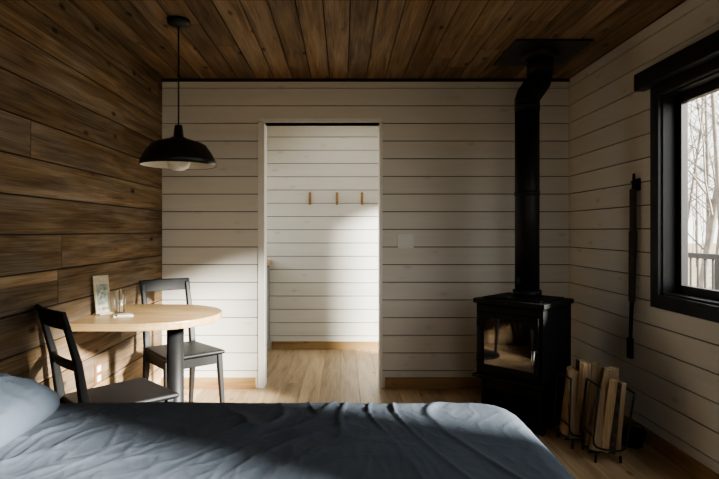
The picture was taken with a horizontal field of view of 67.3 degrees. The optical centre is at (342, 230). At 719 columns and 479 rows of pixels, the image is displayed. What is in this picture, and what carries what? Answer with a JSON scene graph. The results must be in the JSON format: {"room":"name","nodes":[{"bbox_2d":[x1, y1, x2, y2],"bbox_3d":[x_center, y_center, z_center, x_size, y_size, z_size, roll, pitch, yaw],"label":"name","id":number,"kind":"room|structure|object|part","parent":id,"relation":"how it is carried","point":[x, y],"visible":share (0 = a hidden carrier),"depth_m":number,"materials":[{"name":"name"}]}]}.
{"room":"cabin bedroom","nodes":[
{"label":"cabin bedroom","id":0,"kind":"room"},
{"bbox_2d":[0,0,162,393],"bbox_3d":[-1.464,0.020,2.190,0.120,2.400,6.980,0,0,0],"label":"wall","id":1,"kind":"structure","parent":0,"point":[79,112],"depth_m":2.80,"materials":[{"name":"brown wood"}]},
{"bbox_2d":[95,361,101,385],"bbox_3d":[-1.399,0.815,3.090,0.011,0.120,0.080,0,0,0],"label":"wall outlet","id":2,"kind":"object","parent":1,"relation":"attached to","point":[98,367],"visible":1,"depth_m":3.08,"materials":[{"name":"white plastic"}]},
{"bbox_2d":[267,126,377,348],"bbox_3d":[0.174,0.020,5.640,3.157,2.400,0.120,0,0,0],"label":"wall","id":3,"kind":"structure","parent":0,"point":[323,253],"depth_m":5.58,"materials":[{"name":"white wood"}]},
{"bbox_2d":[272,341,377,348],"bbox_3d":[0.508,1.180,5.572,2.486,0.080,0.016,0,0,0],"label":"baseboard","id":4,"kind":"structure","parent":3,"relation":"attached to","point":[275,344],"depth_m":5.56,"materials":[{"name":"brown wood"}]},
{"bbox_2d":[162,82,568,387],"bbox_3d":[0.174,0.020,4.255,3.157,2.400,0.130,0,0,0],"label":"wall","id":5,"kind":"structure","parent":0,"point":[448,148],"depth_m":4.19,"materials":[{"name":"white wood"}]},
{"bbox_2d":[162,377,255,388],"bbox_3d":[-1.038,1.177,4.182,0.727,0.085,0.016,0,0,0],"label":"baseboard","id":6,"kind":"structure","parent":5,"relation":"attached to","point":[199,382],"depth_m":4.17,"materials":[{"name":"brown wood"}]},
{"bbox_2d":[258,118,381,387],"bbox_3d":[-0.177,0.172,4.258,0.966,2.095,0.144,0,0,0],"label":"door frame","id":7,"kind":"structure","parent":5,"relation":"attached to","point":[262,122],"depth_m":4.19,"materials":[{"name":"white paint"}]},
{"bbox_2d":[162,78,569,81],"bbox_3d":[0.174,-1.169,4.184,3.157,0.022,0.012,0,0,0],"label":"trim","id":8,"kind":"structure","parent":5,"relation":"attached to","point":[163,79],"depth_m":4.18,"materials":[{"name":"wood"}]},
{"bbox_2d":[398,234,413,247],"bbox_3d":[0.486,0.077,4.184,0.123,0.115,0.012,0,0,0],"label":"light switch","id":9,"kind":"object","parent":5,"relation":"attached to","point":[404,240],"visible":1,"depth_m":4.18,"materials":[{"name":"white plastic"}]},
{"bbox_2d":[385,377,480,388],"bbox_3d":[1.038,1.177,4.182,1.426,0.085,0.016,0,0,0],"label":"baseboard","id":10,"kind":"structure","parent":5,"relation":"attached to","point":[390,382],"depth_m":4.17,"materials":[{"name":"brown wood"}]},
{"bbox_2d":[68,0,685,78],"bbox_3d":[0.174,-1.240,2.140,3.397,0.120,7.120,0,0,0],"label":"ceiling","id":11,"kind":"structure","parent":0,"point":[223,38],"depth_m":3.21,"materials":[{"name":"brown wood"}]},
{"bbox_2d":[139,16,216,170],"bbox_3d":[-0.920,-0.757,3.020,0.416,0.843,0.416,0,0,0],"label":"pendant lamp","id":12,"kind":"object","parent":11,"relation":"hanging from","point":[177,152],"visible":1,"depth_m":2.92,"materials":[{"name":"black metal"}]},
{"bbox_3d":[-0.920,-0.480,3.020,0.416,0.230,0.416,0,0,0],"label":"lamp shade","id":13,"kind":"part","parent":12,"relation":"part of","materials":[{"name":"black paint"}]},
{"bbox_3d":[-0.920,-0.865,3.020,0.008,0.570,0.008,0,0,-22],"label":"cord","id":14,"kind":"part","parent":12,"relation":"part of","materials":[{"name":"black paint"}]},
{"bbox_3d":[-0.920,-0.420,3.020,0.130,0.169,0.130,0,0,0],"label":"bulb","id":15,"kind":"part","parent":12,"relation":"part of","materials":[{"name":"white glass"}]},
{"bbox_2d":[184,349,695,478],"bbox_3d":[0.174,1.280,2.140,3.397,0.120,7.120,0,0,0],"label":"floor","id":16,"kind":"structure","parent":0,"point":[293,375],"depth_m":4.01,"materials":[{"name":"brown wood"}]},
{"bbox_2d":[36,304,178,402],"bbox_3d":[-1.108,0.777,2.527,0.404,0.885,0.538,0,0,45],"label":"dining chair","id":17,"kind":"object","parent":16,"relation":"on","point":[141,389],"visible":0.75,"depth_m":2.49,"materials":[{"name":"black wood"}]},
{"bbox_3d":[-1.356,0.787,2.507,0.043,0.865,0.115,0,0,45],"label":"leg","id":18,"kind":"part","parent":17,"relation":"part of","materials":[{"name":"black wood"}]},
{"bbox_3d":[-1.278,0.375,2.357,0.352,0.080,0.057,0,0,45],"label":"rail","id":19,"kind":"part","parent":17,"relation":"part of","materials":[{"name":"black wood"}]},
{"bbox_3d":[-1.240,0.578,2.395,0.045,0.045,0.316,0,0,-45],"label":"rail","id":20,"kind":"part","parent":17,"relation":"part of","materials":[{"name":"black wood"}]},
{"bbox_3d":[-1.128,0.787,2.279,0.043,0.865,0.115,0,0,45],"label":"leg","id":21,"kind":"part","parent":17,"relation":"part of","materials":[{"name":"black wood"}]},
{"bbox_3d":[-1.067,0.782,2.568,0.399,0.025,0.420,0,0,45],"label":"seat","id":22,"kind":"part","parent":17,"relation":"part of","materials":[{"name":"black wood"}]},
{"bbox_2d":[69,304,221,401],"bbox_3d":[-1.048,0.843,3.070,0.706,0.755,0.730,0,0,0],"label":"dining table","id":23,"kind":"object","parent":16,"relation":"on","point":[173,318],"visible":0.63,"depth_m":3.01,"materials":[{"name":"brown wood"}]},
{"bbox_2d":[92,275,113,314],"bbox_3d":[-1.345,0.357,3.030,0.060,0.214,0.100,0,0,28],"label":"picture card","id":24,"kind":"object","parent":23,"relation":"on","point":[101,290],"visible":1,"depth_m":3.03,"materials":[{"name":"paper"}]},
{"bbox_2d":[96,284,108,310],"bbox_3d":[-1.349,0.371,3.032,0.022,0.144,0.070,0,0,28],"label":"print","id":25,"kind":"object","parent":24,"relation":"on","point":[102,290],"depth_m":3.03},
{"bbox_2d":[115,289,123,311],"bbox_3d":[-1.265,0.396,3.060,0.072,0.136,0.072,0,0,0],"label":"drinking glass","id":26,"kind":"object","parent":23,"relation":"on","point":[116,292],"visible":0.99,"depth_m":3.05,"materials":[{"name":"clear glass"}]},
{"bbox_2d":[113,313,132,316],"bbox_3d":[-1.198,0.459,2.945,0.100,0.011,0.080,0,0,-23],"label":"note","id":27,"kind":"object","parent":23,"relation":"on","point":[122,314],"visible":1,"depth_m":2.93,"materials":[{"name":"white paper"}]},
{"bbox_2d":[139,278,224,402],"bbox_3d":[-1.088,0.777,3.584,0.404,0.885,0.538,0,0,-40],"label":"dining chair","id":28,"kind":"object","parent":16,"relation":"on","point":[196,354],"visible":0.58,"depth_m":3.57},
{"bbox_3d":[-1.333,0.787,3.626,0.043,0.865,0.114,0,0,-40],"label":"leg","id":29,"kind":"part","parent":28,"relation":"part of","materials":[{"name":"black wood"}]},
{"bbox_3d":[-1.242,0.375,3.768,0.352,0.080,0.057,0,0,-40],"label":"rail","id":30,"kind":"part","parent":28,"relation":"part of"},
{"bbox_3d":[-1.074,1.007,3.288,0.045,0.426,0.059,0,0,-40],"label":"leg","id":31,"kind":"part","parent":28,"relation":"part of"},
{"bbox_3d":[-1.050,0.782,3.539,0.399,0.025,0.420,0,0,-40],"label":"seat","id":32,"kind":"part","parent":28,"relation":"part of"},
{"bbox_3d":[-1.086,0.787,3.833,0.043,0.865,0.114,0,0,-40],"label":"leg","id":33,"kind":"part","parent":28,"relation":"part of","materials":[{"name":"black wood"}]},
{"bbox_3d":[-0.799,1.007,3.519,0.045,0.426,0.059,0,0,-40],"label":"leg","id":34,"kind":"part","parent":28,"relation":"part of","materials":[{"name":"black wood"}]},
{"bbox_2d":[267,260,271,342],"bbox_3d":[-1.069,0.760,5.054,0.667,0.920,1.048,0,0,0],"label":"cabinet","id":35,"kind":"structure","parent":16,"relation":"on","point":[269,262],"depth_m":5.47,"materials":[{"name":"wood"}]},
{"bbox_2d":[0,373,574,478],"bbox_3d":[-0.379,0.829,1.228,2.039,0.783,1.535,0,0,0],"label":"bed","id":36,"kind":"object","parent":16,"relation":"on","point":[42,437],"visible":1,"depth_m":1.54,"materials":[{"name":"fabric"}]},
{"bbox_2d":[0,373,59,448],"bbox_3d":[-1.139,0.516,1.560,0.430,0.149,0.660,9,0,0],"label":"pillow","id":37,"kind":"object","parent":36,"relation":"on","point":[27,405],"depth_m":1.64,"materials":[{"name":"fabric"}]},
{"bbox_2d":[472,292,573,435],"bbox_3d":[1.149,0.823,3.479,0.480,0.795,0.479,0,0,45],"label":"wood stove","id":38,"kind":"object","parent":16,"relation":"on","point":[522,342],"visible":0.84,"depth_m":3.35,"materials":[{"name":"metal"}]},
{"bbox_3d":[1.015,0.703,3.354,0.413,0.365,0.027,0,0,45],"label":"door frame","id":39,"kind":"part","parent":38,"relation":"part of","materials":[{"name":"metal"}]},
{"bbox_3d":[1.024,0.703,3.354,0.004,0.315,0.350,0,0,-45],"label":"door glass","id":40,"kind":"part","parent":38,"relation":"part of","materials":[{"name":"black glass"}]},
{"bbox_3d":[1.156,0.680,3.486,0.480,0.510,0.460,0,0,45],"label":"plate","id":41,"kind":"part","parent":38,"relation":"part of","materials":[{"name":"metal"}]},
{"bbox_3d":[1.131,0.765,3.195,0.051,0.111,0.022,0,0,-45],"label":"door handle","id":42,"kind":"part","parent":38,"relation":"part of","materials":[{"name":"metal"}]},
{"bbox_2d":[493,39,593,296],"bbox_3d":[1.300,-0.379,3.565,0.480,1.603,0.500,0,0,0],"label":"pipe","id":43,"kind":"object","parent":38,"relation":"on","point":[539,56],"visible":1,"depth_m":3.47,"materials":[{"name":"black metal"}]},
{"bbox_3d":[1.300,-1.155,3.565,0.480,0.050,0.500,0,0,0],"label":"ceiling plate","id":44,"kind":"part","parent":43,"relation":"part of","materials":[{"name":"black paint"}]},
{"bbox_2d":[554,359,598,448],"bbox_3d":[1.367,0.982,3.122,0.223,0.475,0.186,0,0,-4],"label":"rack","id":45,"kind":"object","parent":16,"relation":"on","point":[576,377],"visible":0.77,"depth_m":3.06,"materials":[{"name":"black metal"}]},
{"bbox_2d":[580,364,635,462],"bbox_3d":[1.428,0.977,2.927,0.228,0.486,0.188,0,0,3],"label":"rack","id":46,"kind":"object","parent":16,"relation":"on","point":[605,414],"visible":1,"depth_m":2.87,"materials":[{"name":"black metal"}]},
{"bbox_2d":[621,422,646,448],"bbox_3d":[1.645,1.153,3.070,0.146,0.133,0.146,0,0,0],"label":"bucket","id":47,"kind":"object","parent":16,"relation":"on","point":[637,436],"visible":0.76,"depth_m":3.03,"materials":[{"name":"metal"}]},
{"bbox_2d":[568,0,718,473],"bbox_3d":[1.813,0.020,2.190,0.120,2.400,6.980,0,0,0],"label":"wall","id":48,"kind":"structure","parent":0,"point":[673,372],"depth_m":3.27,"materials":[{"name":"white wood"}]},
{"bbox_2d":[627,174,640,358],"bbox_3d":[1.725,0.210,3.215,0.055,1.100,0.074,0,0,0],"label":"fireplace poker","id":49,"kind":"object","parent":48,"relation":"attached to","point":[636,183],"visible":1,"depth_m":3.20,"materials":[{"name":"metal"}]},
{"bbox_3d":[1.721,0.085,3.207,0.046,0.670,0.053,0,0,0],"label":"handle","id":50,"kind":"part","parent":49,"relation":"part of","materials":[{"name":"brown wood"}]},
{"bbox_2d":[623,413,718,478],"bbox_3d":[1.745,1.177,1.437,0.016,0.085,5.474,0,0,0],"label":"baseboard","id":51,"kind":"structure","parent":48,"relation":"attached to","point":[674,454],"depth_m":2.82,"materials":[{"name":"brown wood"}]},
{"bbox_2d":[634,30,718,90],"bbox_3d":[1.710,-0.848,1.925,0.085,0.095,2.350,0,0,0],"label":"roller blind","id":52,"kind":"object","parent":48,"relation":"attached to","point":[706,49],"visible":1,"depth_m":2.69,"materials":[{"name":"black paint"}]},
{"bbox_2d":[650,57,718,322],"bbox_3d":[1.742,-0.200,1.935,0.022,1.250,2.220,0,0,0],"label":"window frame","id":53,"kind":"structure","parent":48,"relation":"attached to","point":[704,311],"depth_m":2.97,"materials":[{"name":"black paint"}]},
{"bbox_2d":[662,70,718,305],"bbox_3d":[1.818,-0.200,1.935,0.130,1.100,2.070,0,0,0],"label":"window","id":54,"kind":"structure","parent":48,"relation":"in","point":[669,98],"depth_m":2.93,"materials":[{"name":"black paint"}]},
{"bbox_3d":[1.843,-0.200,1.935,0.040,1.076,2.046,0,0,0],"label":"sash","id":55,"kind":"part","parent":54,"relation":"part of","materials":[{"name":"black metal"}]},
{"label":"outside","id":56,"kind":"structure","parent":0,"visible":0},
{"bbox_2d":[688,243,715,288],"bbox_3d":[15.000,2.020,20.000,90.000,0.400,120.000,0,0,0],"label":"ground","id":57,"kind":"structure","parent":56,"point":[690,245],"depth_m":28.10,"materials":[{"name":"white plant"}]},
{"bbox_2d":[688,91,718,289],"bbox_3d":[23.297,-7.089,46.410,39.534,18.052,82.496,0,0,0],"label":"bare trees","id":58,"kind":"object","parent":57,"relation":"on","point":[712,205],"visible":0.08,"depth_m":14.39,"materials":[{"name":"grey plant"}]},
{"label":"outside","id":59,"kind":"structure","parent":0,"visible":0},
{"bbox_3d":[2.747,1.370,3.000,1.707,0.100,12.000,0,0,0],"label":"deck","id":60,"kind":"object","parent":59,"visible":0},
{"bbox_2d":[688,252,718,289],"bbox_3d":[3.530,0.770,3.002,0.080,1.100,12.004,0,0,0],"label":"deck railing","id":61,"kind":"object","parent":60,"relation":"on","point":[698,256],"visible":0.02,"depth_m":5.25,"materials":[{"name":"grey paint"}]}
]}

